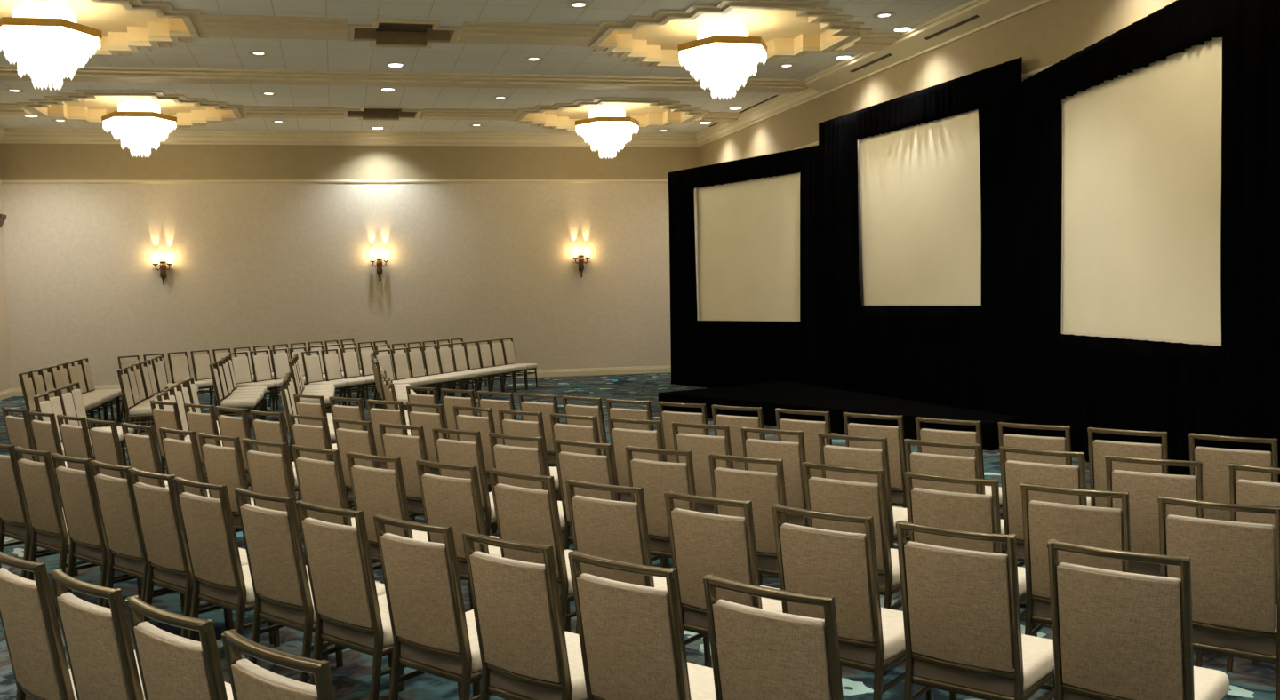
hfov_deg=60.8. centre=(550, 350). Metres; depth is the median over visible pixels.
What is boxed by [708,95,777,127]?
ceiling vent
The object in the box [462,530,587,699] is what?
banquet chair
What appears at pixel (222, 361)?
banquet chair
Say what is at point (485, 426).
banquet chair
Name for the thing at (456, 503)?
banquet chair
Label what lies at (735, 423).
banquet chair
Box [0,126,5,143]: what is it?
crown molding
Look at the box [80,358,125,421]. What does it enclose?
banquet chair
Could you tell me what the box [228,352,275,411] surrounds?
banquet chair
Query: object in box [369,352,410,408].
banquet chair
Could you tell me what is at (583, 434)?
banquet chair
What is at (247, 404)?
banquet chair
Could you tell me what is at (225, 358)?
banquet chair
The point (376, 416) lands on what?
banquet chair
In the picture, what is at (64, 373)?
banquet chair
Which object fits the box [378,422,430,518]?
banquet chair
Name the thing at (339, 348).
banquet chair
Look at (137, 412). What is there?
banquet chair
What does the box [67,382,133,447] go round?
banquet chair
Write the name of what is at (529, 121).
trim
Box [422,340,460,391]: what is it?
banquet chair
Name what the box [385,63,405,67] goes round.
recessed light
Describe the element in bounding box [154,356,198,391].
banquet chair
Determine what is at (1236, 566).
banquet chair
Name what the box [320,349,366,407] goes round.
banquet chair
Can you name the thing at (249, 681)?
banquet chair
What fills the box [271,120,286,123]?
recessed light
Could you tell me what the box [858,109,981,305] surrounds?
projection screen
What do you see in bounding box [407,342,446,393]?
banquet chair
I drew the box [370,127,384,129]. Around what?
recessed light
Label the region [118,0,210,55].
trim
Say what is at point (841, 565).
banquet chair
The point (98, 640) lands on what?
banquet chair
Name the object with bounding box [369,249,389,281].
wall sconce
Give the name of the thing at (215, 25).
ceiling panel
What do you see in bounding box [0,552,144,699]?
banquet chair
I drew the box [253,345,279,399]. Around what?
banquet chair
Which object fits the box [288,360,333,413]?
banquet chair
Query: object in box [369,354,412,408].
banquet chair
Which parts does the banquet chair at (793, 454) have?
leg, rail, panel, backrest, leg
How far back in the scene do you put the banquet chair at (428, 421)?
8.41 m
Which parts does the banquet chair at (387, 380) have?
panel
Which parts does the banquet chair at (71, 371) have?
leg, backrest, seat, leg, leg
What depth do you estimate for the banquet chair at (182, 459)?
7.02 m
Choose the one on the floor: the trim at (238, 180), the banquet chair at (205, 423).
the banquet chair at (205, 423)
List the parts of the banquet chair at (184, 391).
leg, backrest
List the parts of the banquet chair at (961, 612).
leg, leg, rail, panel, backrest, rail, seat frame, leg, seat, leg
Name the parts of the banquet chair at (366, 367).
leg, backrest, leg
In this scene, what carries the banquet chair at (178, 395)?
on the floor
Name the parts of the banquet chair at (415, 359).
leg, backrest, leg, seat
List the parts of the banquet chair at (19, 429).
leg, rail, backrest, panel, leg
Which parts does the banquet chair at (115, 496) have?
leg, rail, backrest, panel, seat frame, rail, leg, leg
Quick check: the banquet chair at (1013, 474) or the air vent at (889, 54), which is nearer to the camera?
the banquet chair at (1013, 474)
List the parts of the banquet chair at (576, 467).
leg, seat frame, rail, backrest, panel, leg, leg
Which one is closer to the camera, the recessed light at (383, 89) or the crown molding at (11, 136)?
the recessed light at (383, 89)
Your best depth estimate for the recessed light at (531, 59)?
15.66 m
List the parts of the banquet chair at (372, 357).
panel, seat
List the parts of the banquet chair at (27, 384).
leg, backrest, leg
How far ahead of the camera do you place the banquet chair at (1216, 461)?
5.77 m
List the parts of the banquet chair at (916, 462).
leg, rail, panel, backrest, leg, seat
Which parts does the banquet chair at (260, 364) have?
leg, rail, backrest, leg, seat, leg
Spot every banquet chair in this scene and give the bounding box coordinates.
[0,444,101,578]
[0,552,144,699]
[1,407,67,489]
[13,446,142,618]
[18,371,38,444]
[28,410,65,505]
[30,369,86,447]
[33,392,95,459]
[40,367,93,418]
[43,389,95,460]
[48,568,233,699]
[49,365,102,427]
[51,453,184,613]
[56,363,107,427]
[56,385,127,466]
[56,414,94,471]
[65,361,114,426]
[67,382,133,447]
[72,360,119,422]
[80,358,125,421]
[86,417,167,487]
[89,460,227,628]
[116,368,159,424]
[117,355,161,417]
[120,423,208,493]
[124,595,227,699]
[125,366,158,434]
[128,467,273,645]
[130,363,164,432]
[138,361,169,431]
[143,353,183,399]
[144,360,169,424]
[149,400,206,479]
[151,358,176,392]
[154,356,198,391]
[156,392,222,474]
[159,427,253,540]
[162,387,221,441]
[167,352,212,405]
[169,384,220,438]
[173,477,328,684]
[176,380,219,430]
[183,402,221,482]
[185,377,218,425]
[190,350,216,407]
[198,432,254,533]
[209,363,257,434]
[212,348,254,382]
[214,360,261,420]
[215,406,295,487]
[219,359,263,420]
[221,357,264,419]
[221,629,335,699]
[224,355,267,419]
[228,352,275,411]
[232,346,274,392]
[234,488,392,683]
[242,438,352,552]
[249,350,282,411]
[249,409,299,501]
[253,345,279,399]
[270,348,306,407]
[272,344,289,360]
[279,382,335,459]
[282,378,333,462]
[283,375,332,423]
[285,372,332,418]
[288,347,326,381]
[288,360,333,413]
[288,414,354,509]
[289,359,334,407]
[290,343,307,356]
[291,357,334,394]
[291,444,376,565]
[293,355,335,392]
[293,393,337,498]
[294,353,334,388]
[296,500,461,699]
[301,351,346,413]
[307,341,322,351]
[307,345,348,402]
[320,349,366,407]
[324,340,360,367]
[325,344,365,398]
[328,396,367,431]
[332,417,379,510]
[339,347,376,406]
[340,339,361,369]
[342,343,361,394]
[345,451,473,610]
[357,342,375,393]
[358,345,395,399]
[366,400,407,469]
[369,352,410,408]
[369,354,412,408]
[370,356,414,408]
[373,340,387,355]
[373,350,418,407]
[373,358,416,409]
[373,513,492,699]
[374,360,407,409]
[375,344,415,391]
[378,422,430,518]
[380,368,407,414]
[380,371,407,418]
[382,374,408,423]
[384,377,409,425]
[387,380,411,436]
[390,348,434,395]
[392,343,431,395]
[406,346,448,396]
[406,385,447,436]
[406,402,491,521]
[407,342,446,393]
[416,459,501,581]
[421,345,463,398]
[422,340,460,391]
[432,427,498,536]
[436,339,473,389]
[436,344,477,400]
[440,388,477,440]
[450,338,487,386]
[450,343,490,397]
[452,405,496,533]
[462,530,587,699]
[464,341,503,396]
[476,340,515,392]
[476,391,553,467]
[488,339,527,391]
[488,432,573,543]
[488,468,575,632]
[498,408,559,493]
[501,337,537,389]
[518,392,559,498]
[549,413,601,501]
[553,439,669,567]
[561,395,607,455]
[565,479,711,668]
[568,550,716,699]
[606,399,654,431]
[608,417,664,567]
[624,445,697,561]
[657,401,709,463]
[664,490,782,645]
[672,422,733,514]
[703,574,843,699]
[708,453,788,585]
[711,405,765,470]
[740,426,807,527]
[771,504,933,699]
[775,408,831,478]
[802,462,902,676]
[818,432,909,607]
[842,412,906,508]
[896,520,1055,699]
[904,439,1005,553]
[904,472,1037,637]
[915,416,1002,519]
[997,422,1090,554]
[999,446,1087,567]
[1020,482,1131,636]
[1047,539,1229,699]
[1087,427,1168,508]
[1104,455,1203,666]
[1157,496,1279,699]
[1188,433,1278,604]
[1226,463,1279,671]
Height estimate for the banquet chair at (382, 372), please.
0.954 m
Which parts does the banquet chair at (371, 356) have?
seat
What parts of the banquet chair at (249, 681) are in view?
leg, rail, panel, backrest, leg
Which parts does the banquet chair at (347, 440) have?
leg, seat frame, rail, backrest, panel, leg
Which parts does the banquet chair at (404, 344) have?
backrest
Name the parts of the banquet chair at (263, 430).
leg, rail, backrest, panel, leg, seat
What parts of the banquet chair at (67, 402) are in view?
rail, leg, backrest, leg, seat, leg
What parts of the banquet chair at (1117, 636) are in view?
leg, rail, rail, panel, backrest, leg, seat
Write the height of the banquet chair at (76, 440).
0.954 m
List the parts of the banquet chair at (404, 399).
panel, leg, seat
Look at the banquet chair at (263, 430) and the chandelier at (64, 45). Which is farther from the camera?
the chandelier at (64, 45)
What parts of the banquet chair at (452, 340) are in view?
backrest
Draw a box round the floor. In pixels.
[0,372,1276,699]
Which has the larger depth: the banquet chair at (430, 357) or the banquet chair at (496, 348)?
the banquet chair at (496, 348)
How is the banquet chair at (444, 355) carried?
on the floor
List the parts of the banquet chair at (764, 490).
leg, rail, panel, backrest, leg, rail, seat frame, leg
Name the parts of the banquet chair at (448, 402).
leg, rail, backrest, panel, leg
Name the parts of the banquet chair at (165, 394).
rail, leg, leg, backrest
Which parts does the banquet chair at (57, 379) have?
leg, backrest, seat, leg, leg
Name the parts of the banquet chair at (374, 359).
seat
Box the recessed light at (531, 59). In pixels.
[524,56,543,61]
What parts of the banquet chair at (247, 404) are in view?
leg, backrest, seat, seat frame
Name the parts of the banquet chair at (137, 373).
backrest, leg, seat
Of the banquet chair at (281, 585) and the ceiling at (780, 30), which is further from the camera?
the ceiling at (780, 30)
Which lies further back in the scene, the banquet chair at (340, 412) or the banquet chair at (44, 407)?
the banquet chair at (44, 407)
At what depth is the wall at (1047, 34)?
13.96 m
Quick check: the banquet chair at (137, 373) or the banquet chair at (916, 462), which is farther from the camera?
the banquet chair at (137, 373)
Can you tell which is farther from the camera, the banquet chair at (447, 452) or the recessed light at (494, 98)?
the recessed light at (494, 98)
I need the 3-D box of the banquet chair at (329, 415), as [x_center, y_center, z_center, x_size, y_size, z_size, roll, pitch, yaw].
[-2.675,0.731,12.262,0.582,0.954,0.436,-2,3,-11]
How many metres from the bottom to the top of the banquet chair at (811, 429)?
0.954 m
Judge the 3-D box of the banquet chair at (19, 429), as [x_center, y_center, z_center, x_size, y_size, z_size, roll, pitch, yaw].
[-4.145,0.932,8.971,0.436,0.954,0.583,1,4,41]
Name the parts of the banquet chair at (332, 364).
leg, backrest, leg, seat, leg, seat frame, leg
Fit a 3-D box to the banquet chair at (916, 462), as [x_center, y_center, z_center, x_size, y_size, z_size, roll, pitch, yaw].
[2.254,0.950,5.970,0.436,0.954,0.583,1,4,41]
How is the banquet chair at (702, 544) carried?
on the floor
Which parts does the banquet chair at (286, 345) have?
backrest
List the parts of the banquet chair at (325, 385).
seat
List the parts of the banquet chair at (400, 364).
leg, backrest, leg, seat, seat frame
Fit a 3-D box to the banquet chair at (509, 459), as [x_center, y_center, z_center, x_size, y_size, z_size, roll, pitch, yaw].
[-0.034,0.964,6.635,0.436,0.954,0.583,1,4,39]
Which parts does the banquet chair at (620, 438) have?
leg, rail, panel, backrest, leg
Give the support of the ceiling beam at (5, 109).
attached to the ceiling at (212, 52)
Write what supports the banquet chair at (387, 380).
on the floor
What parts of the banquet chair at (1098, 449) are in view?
leg, rail, backrest, leg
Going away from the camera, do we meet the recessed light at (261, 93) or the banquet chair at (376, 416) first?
the banquet chair at (376, 416)
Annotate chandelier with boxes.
[0,0,102,91]
[101,97,176,157]
[575,104,639,159]
[677,20,767,100]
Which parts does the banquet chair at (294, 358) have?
leg, backrest, seat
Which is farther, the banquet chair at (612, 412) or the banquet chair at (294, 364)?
the banquet chair at (294, 364)
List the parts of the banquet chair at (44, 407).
leg, rail, backrest, leg, seat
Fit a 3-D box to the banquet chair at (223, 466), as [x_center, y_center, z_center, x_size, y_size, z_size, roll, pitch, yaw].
[-1.881,0.989,6.937,0.436,0.954,0.582,1,4,40]
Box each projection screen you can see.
[696,172,799,321]
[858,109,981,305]
[1061,37,1222,345]
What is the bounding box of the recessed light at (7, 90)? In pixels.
[5,88,23,92]
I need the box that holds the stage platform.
[657,381,1023,450]
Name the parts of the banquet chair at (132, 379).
leg, backrest, leg, seat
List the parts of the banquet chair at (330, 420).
backrest, seat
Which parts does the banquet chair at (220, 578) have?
leg, rail, backrest, panel, rail, seat frame, leg, seat, leg, leg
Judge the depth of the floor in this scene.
6.14 m
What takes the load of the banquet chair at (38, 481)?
on the floor
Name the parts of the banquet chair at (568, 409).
leg, rail, backrest, leg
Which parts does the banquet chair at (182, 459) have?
leg, rail, backrest, panel, leg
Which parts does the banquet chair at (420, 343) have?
backrest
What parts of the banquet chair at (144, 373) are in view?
leg, leg, backrest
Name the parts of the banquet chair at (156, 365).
leg, backrest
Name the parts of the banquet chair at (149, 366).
backrest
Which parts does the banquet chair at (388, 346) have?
backrest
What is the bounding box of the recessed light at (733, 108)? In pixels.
[728,106,743,109]
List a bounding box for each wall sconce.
[152,252,173,285]
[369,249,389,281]
[572,247,590,277]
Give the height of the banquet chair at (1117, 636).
0.954 m
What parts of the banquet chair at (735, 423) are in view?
leg, rail, panel, backrest, leg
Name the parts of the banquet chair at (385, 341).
backrest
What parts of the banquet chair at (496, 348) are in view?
leg, backrest, seat, leg, leg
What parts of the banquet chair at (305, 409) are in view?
leg, rail, backrest, panel, leg, seat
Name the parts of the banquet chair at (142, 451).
leg, rail, backrest, panel, leg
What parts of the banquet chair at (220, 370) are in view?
leg, backrest, seat, leg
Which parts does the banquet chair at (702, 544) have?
leg, rail, seat frame, rail, panel, backrest, leg, seat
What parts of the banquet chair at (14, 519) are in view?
leg, backrest, rail, panel, rail, seat frame, leg, leg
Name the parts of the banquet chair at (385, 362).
backrest, leg, seat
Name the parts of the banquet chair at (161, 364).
backrest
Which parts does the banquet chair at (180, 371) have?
leg, rail, backrest, leg, seat, leg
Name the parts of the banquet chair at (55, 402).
rail, backrest, leg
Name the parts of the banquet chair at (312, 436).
leg, rail, backrest, panel, leg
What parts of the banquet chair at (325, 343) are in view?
backrest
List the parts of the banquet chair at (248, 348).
backrest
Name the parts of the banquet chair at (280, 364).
leg, backrest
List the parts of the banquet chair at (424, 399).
leg, rail, backrest, panel, leg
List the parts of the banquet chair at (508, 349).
leg, backrest, seat, leg, leg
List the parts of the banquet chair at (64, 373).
backrest, seat, leg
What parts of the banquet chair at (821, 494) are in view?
leg, rail, panel, backrest, rail, leg, seat frame, seat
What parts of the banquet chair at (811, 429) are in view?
leg, rail, panel, backrest, leg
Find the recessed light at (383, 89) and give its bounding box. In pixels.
[379,88,396,91]
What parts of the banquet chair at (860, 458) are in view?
leg, rail, panel, backrest, leg, seat, seat frame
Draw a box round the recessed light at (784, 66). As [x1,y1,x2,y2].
[777,64,795,68]
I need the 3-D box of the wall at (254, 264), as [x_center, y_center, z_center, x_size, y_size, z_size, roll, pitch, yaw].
[-3.660,-2.048,22.563,14.500,5.480,0.150,-2,3,-11]
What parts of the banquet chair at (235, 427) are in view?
leg, rail, backrest, panel, leg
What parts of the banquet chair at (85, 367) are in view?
leg, backrest, seat, leg, leg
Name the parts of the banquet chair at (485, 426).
leg, rail, backrest, panel, leg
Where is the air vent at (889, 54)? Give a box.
[850,53,892,72]
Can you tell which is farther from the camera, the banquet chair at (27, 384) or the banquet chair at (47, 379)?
the banquet chair at (47, 379)
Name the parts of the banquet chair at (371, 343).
backrest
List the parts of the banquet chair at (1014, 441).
leg, rail, panel, backrest, leg, seat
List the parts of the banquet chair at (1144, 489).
leg, rail, panel, backrest, leg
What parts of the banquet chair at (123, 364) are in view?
leg, rail, backrest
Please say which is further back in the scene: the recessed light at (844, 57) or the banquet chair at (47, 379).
the recessed light at (844, 57)
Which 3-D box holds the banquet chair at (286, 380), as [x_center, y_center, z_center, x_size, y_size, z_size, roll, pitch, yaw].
[-2.473,0.776,11.303,0.582,0.954,0.436,-2,3,-11]
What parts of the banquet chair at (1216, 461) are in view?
leg, rail, panel, backrest, leg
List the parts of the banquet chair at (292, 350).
backrest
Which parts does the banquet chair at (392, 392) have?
panel, leg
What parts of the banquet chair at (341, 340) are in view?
backrest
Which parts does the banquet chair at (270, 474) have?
leg, rail, backrest, panel, leg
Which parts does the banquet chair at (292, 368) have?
leg, backrest, seat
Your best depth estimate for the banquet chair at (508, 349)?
20.64 m
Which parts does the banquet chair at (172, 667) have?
leg, rail, backrest, panel, leg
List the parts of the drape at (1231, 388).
panel, panel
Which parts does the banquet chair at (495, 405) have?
leg, rail, backrest, panel, leg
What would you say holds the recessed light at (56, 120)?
in the ceiling at (212, 52)
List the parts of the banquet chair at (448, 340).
backrest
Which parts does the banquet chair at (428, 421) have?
leg, rail, backrest, panel, leg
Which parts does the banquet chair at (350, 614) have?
leg, rail, backrest, panel, rail, seat frame, leg, seat, leg, leg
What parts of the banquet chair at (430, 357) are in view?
leg, backrest, leg, seat, leg, leg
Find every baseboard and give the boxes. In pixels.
[0,389,12,400]
[11,365,671,396]
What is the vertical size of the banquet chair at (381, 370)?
0.954 m
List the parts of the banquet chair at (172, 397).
rail, backrest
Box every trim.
[1,179,668,183]
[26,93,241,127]
[90,0,199,55]
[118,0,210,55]
[343,105,422,120]
[348,18,461,48]
[511,97,709,130]
[514,100,701,131]
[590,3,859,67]
[788,64,1053,151]
[803,0,1045,95]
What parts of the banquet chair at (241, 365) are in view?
rail, backrest, leg, seat, leg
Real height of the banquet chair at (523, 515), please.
0.954 m
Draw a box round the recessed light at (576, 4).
[567,1,591,8]
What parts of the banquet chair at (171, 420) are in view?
leg, rail, backrest, panel, leg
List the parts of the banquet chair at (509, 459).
leg, rail, panel, backrest, leg, seat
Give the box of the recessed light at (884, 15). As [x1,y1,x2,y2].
[872,12,895,18]
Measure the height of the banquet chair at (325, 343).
0.954 m
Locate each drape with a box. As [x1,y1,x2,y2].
[667,145,821,388]
[818,56,1022,416]
[1015,0,1279,483]
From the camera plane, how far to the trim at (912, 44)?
14.35 m
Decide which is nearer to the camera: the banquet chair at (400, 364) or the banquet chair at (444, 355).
the banquet chair at (400, 364)
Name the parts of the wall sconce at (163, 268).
candle bulb, candle bulb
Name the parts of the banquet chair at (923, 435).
leg, rail, panel, backrest, leg, seat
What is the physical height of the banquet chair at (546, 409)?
0.954 m
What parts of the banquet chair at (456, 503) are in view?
leg, rail, backrest, panel, rail, seat frame, leg, seat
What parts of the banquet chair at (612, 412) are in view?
leg, rail, panel, backrest, leg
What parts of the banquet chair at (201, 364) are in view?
leg, rail, backrest, seat, leg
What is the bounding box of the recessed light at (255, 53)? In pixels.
[248,51,269,55]
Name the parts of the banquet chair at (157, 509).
leg, rail, backrest, panel, rail, seat frame, leg, leg, seat, leg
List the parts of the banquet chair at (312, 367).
leg, rail, backrest, leg, seat, leg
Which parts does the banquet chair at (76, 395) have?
rail, leg, backrest, leg, seat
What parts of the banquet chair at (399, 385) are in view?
seat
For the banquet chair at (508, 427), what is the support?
on the floor
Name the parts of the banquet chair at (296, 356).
backrest, seat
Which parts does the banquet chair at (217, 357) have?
leg, rail, backrest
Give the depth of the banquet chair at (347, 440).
7.39 m
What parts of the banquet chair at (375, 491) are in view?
leg, rail, rail, backrest, seat frame, panel, leg, seat, leg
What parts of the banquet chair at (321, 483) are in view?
leg, rail, backrest, panel, leg, seat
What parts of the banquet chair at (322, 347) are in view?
backrest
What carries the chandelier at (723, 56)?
hanging from the ceiling at (780, 30)
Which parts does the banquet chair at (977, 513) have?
leg, rail, panel, backrest, leg, seat, seat frame, leg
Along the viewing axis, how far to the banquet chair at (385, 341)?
20.75 m
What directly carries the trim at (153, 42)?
attached to the ceiling at (212, 52)
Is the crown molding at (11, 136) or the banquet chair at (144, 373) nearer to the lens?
the banquet chair at (144, 373)
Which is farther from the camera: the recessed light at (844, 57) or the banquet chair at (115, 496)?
the recessed light at (844, 57)
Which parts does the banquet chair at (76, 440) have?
leg, rail, backrest, panel, leg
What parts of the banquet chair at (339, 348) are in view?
backrest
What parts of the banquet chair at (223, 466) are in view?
leg, rail, backrest, panel, rail, seat frame, leg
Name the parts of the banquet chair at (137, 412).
leg, backrest, leg, seat frame, seat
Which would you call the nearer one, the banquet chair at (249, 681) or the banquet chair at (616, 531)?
the banquet chair at (249, 681)
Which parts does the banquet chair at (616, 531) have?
leg, rail, panel, backrest, leg, seat, leg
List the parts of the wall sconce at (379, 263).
candle bulb, candle bulb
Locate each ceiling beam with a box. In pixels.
[0,64,807,92]
[0,103,742,122]
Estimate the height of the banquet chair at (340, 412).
0.954 m
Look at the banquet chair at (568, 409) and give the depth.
8.63 m
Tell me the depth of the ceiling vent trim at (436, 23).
13.78 m
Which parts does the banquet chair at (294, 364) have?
backrest, seat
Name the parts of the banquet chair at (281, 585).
leg, rail, backrest, panel, rail, seat frame, leg, leg, seat, leg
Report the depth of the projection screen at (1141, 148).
9.64 m
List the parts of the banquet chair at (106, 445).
leg, rail, backrest, panel, leg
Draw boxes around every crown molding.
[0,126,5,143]
[0,128,699,147]
[695,86,821,146]
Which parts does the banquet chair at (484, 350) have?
leg, backrest, leg, seat, leg, leg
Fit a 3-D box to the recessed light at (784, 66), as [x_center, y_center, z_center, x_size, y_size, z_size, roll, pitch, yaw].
[3.601,-4.329,16.530,0.280,0.012,0.280,-2,3,-11]
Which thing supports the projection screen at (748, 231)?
attached to the drape at (704, 354)
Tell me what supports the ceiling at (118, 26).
attached to the ceiling at (212, 52)
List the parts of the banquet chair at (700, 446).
leg, rail, panel, backrest, leg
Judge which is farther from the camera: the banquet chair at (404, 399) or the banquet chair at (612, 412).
the banquet chair at (404, 399)
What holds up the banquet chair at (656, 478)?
on the floor
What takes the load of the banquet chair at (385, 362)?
on the floor
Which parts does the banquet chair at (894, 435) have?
leg, rail, panel, backrest, rail, seat frame, leg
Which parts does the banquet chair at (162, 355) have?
rail, backrest, leg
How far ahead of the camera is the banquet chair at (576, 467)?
6.06 m
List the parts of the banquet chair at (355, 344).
backrest, leg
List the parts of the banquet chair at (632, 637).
leg, rail, rail, panel, backrest, leg, seat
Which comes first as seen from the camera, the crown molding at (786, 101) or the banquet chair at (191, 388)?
the banquet chair at (191, 388)
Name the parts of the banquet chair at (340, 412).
leg, rail, backrest, panel, leg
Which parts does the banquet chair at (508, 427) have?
leg, rail, backrest, panel, leg, seat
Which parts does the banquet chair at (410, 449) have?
leg, rail, backrest, panel, rail, seat frame, leg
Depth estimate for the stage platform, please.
13.96 m
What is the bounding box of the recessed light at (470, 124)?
[469,124,483,126]
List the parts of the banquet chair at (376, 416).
leg, rail, backrest, panel, leg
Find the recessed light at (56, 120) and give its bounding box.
[52,119,68,121]
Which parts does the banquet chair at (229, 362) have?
leg, backrest, seat, leg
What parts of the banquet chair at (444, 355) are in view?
leg, backrest, leg, seat, leg, leg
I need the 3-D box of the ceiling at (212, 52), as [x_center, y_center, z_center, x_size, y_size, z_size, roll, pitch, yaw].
[-0.611,-3.743,6.764,14.200,0.001,31.840,-2,3,-11]
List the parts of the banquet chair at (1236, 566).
leg, rail, panel, backrest, rail, seat frame, leg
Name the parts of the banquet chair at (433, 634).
leg, rail, backrest, panel, rail, seat frame, leg, seat, leg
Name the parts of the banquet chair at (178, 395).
leg, backrest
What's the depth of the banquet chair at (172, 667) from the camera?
2.89 m
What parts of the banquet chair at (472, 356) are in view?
leg, backrest, leg, seat, leg, leg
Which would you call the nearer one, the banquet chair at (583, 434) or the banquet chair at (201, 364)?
the banquet chair at (583, 434)
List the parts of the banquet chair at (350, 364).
leg, backrest, leg, seat, leg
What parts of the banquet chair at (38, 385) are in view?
leg, backrest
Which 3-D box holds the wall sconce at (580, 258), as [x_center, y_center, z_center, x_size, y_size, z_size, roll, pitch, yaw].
[0.669,-1.882,23.260,0.390,0.650,0.179,-2,3,-11]
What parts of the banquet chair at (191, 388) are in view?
leg, backrest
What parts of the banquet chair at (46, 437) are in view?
leg, rail, backrest, panel, leg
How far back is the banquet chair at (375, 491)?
5.72 m
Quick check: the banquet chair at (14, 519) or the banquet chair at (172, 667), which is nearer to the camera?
the banquet chair at (172, 667)
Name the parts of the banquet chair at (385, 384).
panel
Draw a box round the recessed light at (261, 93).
[260,92,277,95]
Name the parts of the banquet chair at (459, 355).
leg, backrest, leg, seat, leg, leg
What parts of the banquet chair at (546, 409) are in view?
leg, rail, backrest, panel, seat frame, leg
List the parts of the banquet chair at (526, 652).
leg, rail, seat frame, panel, backrest, rail, leg, seat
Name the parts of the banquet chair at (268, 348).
backrest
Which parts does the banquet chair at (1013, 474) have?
leg, rail, seat frame, rail, panel, backrest, leg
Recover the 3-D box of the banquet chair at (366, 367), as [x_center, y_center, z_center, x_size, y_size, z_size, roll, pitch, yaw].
[-2.915,0.417,18.458,0.582,0.954,0.436,0,3,27]
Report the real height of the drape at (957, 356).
4.373 m
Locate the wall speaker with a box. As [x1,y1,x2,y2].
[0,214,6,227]
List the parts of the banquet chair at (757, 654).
leg, rail, panel, backrest, leg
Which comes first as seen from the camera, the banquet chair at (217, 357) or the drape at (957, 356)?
the drape at (957, 356)
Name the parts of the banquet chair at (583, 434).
leg, rail, backrest, panel, leg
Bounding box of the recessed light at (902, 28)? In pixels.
[891,26,912,31]
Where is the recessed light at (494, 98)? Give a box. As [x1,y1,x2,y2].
[492,96,508,99]
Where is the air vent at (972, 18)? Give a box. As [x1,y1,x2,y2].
[924,15,979,39]
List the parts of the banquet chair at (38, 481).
leg, rail, backrest, panel, rail, seat frame, leg, leg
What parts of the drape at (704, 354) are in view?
panel, panel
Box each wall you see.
[0,143,699,388]
[0,183,11,391]
[699,0,1176,305]
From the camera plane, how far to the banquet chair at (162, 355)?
17.48 m
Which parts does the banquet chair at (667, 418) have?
leg, rail, panel, backrest, leg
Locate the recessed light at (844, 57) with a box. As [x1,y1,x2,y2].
[833,55,852,59]
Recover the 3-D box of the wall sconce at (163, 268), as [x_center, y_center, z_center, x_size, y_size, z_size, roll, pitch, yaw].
[-7.712,-1.617,21.614,0.390,0.650,0.179,-2,3,-11]
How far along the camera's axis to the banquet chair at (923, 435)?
6.71 m
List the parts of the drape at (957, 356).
panel, panel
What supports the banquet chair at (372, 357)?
on the floor
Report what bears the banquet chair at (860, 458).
on the floor
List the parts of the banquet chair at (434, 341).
backrest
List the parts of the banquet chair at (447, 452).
leg, rail, backrest, panel, leg, seat frame, seat, leg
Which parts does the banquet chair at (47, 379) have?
leg, backrest, seat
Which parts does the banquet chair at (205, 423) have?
leg, rail, backrest, panel, leg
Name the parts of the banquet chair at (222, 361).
leg, backrest, seat, leg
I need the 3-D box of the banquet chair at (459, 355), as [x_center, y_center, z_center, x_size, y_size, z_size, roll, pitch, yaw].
[-1.401,0.355,19.021,0.582,0.954,0.436,0,3,26]
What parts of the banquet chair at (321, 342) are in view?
backrest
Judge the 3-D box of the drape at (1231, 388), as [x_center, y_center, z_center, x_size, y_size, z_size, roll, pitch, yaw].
[5.296,-0.882,9.697,0.176,4.090,6.003,-1,3,3]
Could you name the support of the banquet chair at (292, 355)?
on the floor
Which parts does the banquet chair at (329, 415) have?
backrest, seat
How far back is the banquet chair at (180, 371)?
17.88 m
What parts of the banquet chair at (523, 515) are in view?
leg, rail, backrest, panel, leg, leg, seat, seat frame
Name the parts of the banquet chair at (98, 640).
leg, rail, backrest, panel, leg, seat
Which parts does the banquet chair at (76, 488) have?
leg, rail, backrest, panel, seat frame, rail, leg, leg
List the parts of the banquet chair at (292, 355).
backrest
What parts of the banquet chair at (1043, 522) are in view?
leg, rail, seat frame, rail, panel, backrest, leg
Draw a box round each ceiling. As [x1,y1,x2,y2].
[0,0,189,50]
[0,0,971,134]
[39,96,234,124]
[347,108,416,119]
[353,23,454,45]
[523,103,689,127]
[601,8,841,62]
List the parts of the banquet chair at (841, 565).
leg, rail, panel, backrest, rail, seat frame, leg, seat, leg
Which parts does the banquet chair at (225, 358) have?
backrest, seat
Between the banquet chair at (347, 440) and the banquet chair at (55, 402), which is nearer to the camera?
the banquet chair at (347, 440)
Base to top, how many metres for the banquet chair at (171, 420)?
0.954 m
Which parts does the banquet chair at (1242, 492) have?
leg, rail, panel, backrest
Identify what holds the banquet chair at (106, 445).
on the floor
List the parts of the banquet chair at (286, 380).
leg, backrest, seat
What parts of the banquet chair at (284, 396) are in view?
panel, leg, backrest, seat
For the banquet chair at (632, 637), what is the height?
0.954 m
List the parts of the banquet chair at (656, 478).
leg, rail, rail, panel, seat frame, backrest, leg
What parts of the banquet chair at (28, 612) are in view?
leg, backrest, rail, panel, rail, leg, seat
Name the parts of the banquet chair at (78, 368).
backrest, seat, leg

